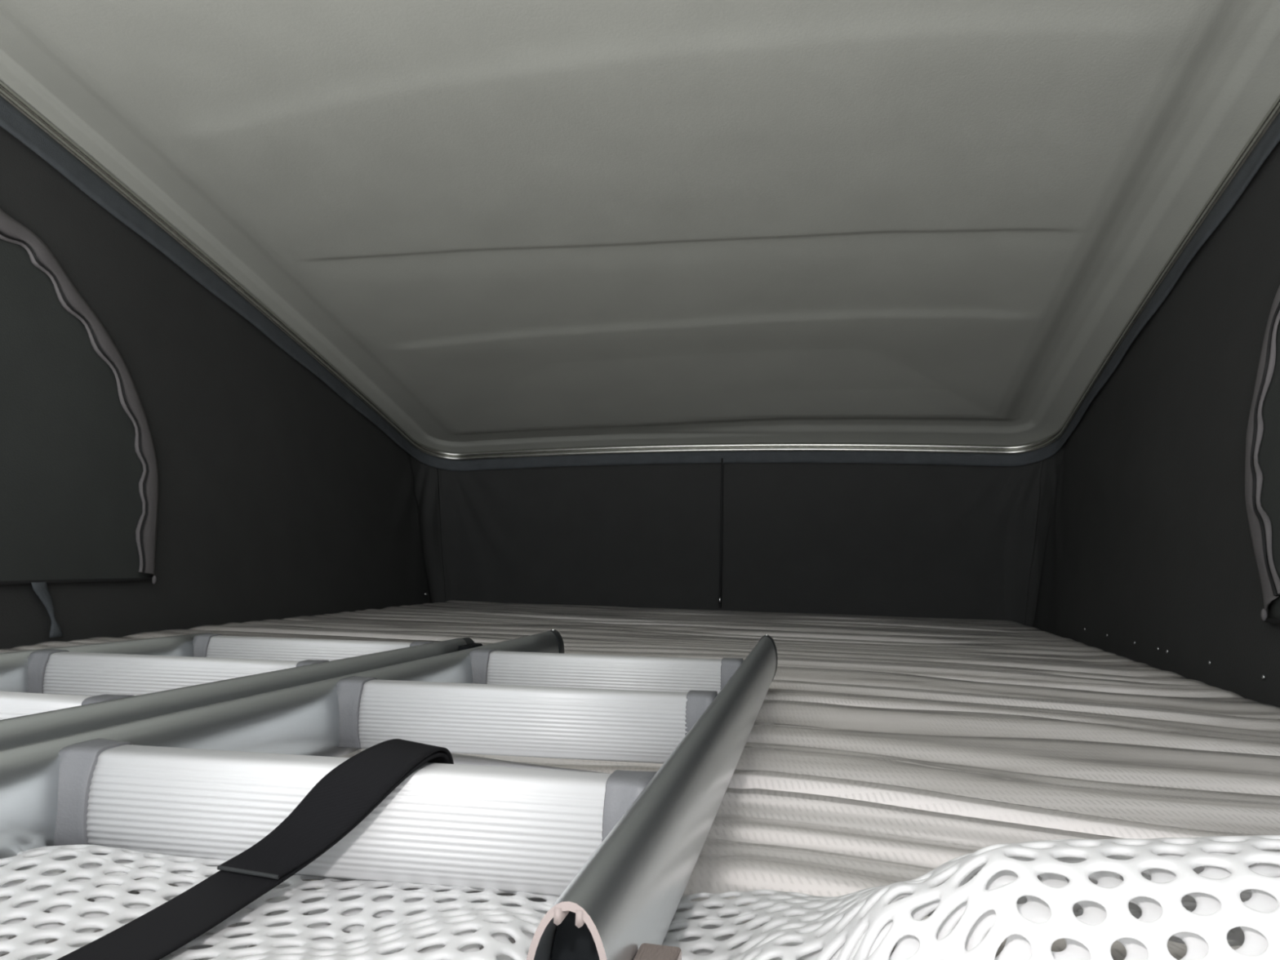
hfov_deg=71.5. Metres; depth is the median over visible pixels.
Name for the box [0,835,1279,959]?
blanket
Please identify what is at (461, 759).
sheet
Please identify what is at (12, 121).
trim
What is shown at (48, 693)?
ladder
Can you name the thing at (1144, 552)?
wall
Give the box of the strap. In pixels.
[57,738,453,959]
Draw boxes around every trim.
[0,80,1279,460]
[0,97,1279,471]
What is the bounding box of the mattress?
[0,600,1279,959]
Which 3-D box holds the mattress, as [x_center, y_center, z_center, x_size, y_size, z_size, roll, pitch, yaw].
[-0.067,0.290,1.141,1.559,0.126,2.565,0,-5,12]
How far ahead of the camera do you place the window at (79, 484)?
1.35 m
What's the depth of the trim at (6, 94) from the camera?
2.05 m
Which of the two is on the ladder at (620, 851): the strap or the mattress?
the strap
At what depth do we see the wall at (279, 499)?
1.72 m
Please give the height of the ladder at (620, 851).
0.054 m
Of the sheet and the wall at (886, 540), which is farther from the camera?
the wall at (886, 540)
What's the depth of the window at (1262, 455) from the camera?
1.08 m
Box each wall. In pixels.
[0,126,445,648]
[438,457,1042,624]
[1024,141,1279,706]
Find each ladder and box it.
[0,628,777,959]
[0,632,482,750]
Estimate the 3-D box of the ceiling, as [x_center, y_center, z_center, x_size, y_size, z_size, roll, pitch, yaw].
[-0.052,-0.548,1.214,1.952,0.727,2.603,0,-5,12]
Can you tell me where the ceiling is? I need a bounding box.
[0,0,1279,452]
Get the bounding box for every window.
[0,208,159,637]
[1244,285,1279,624]

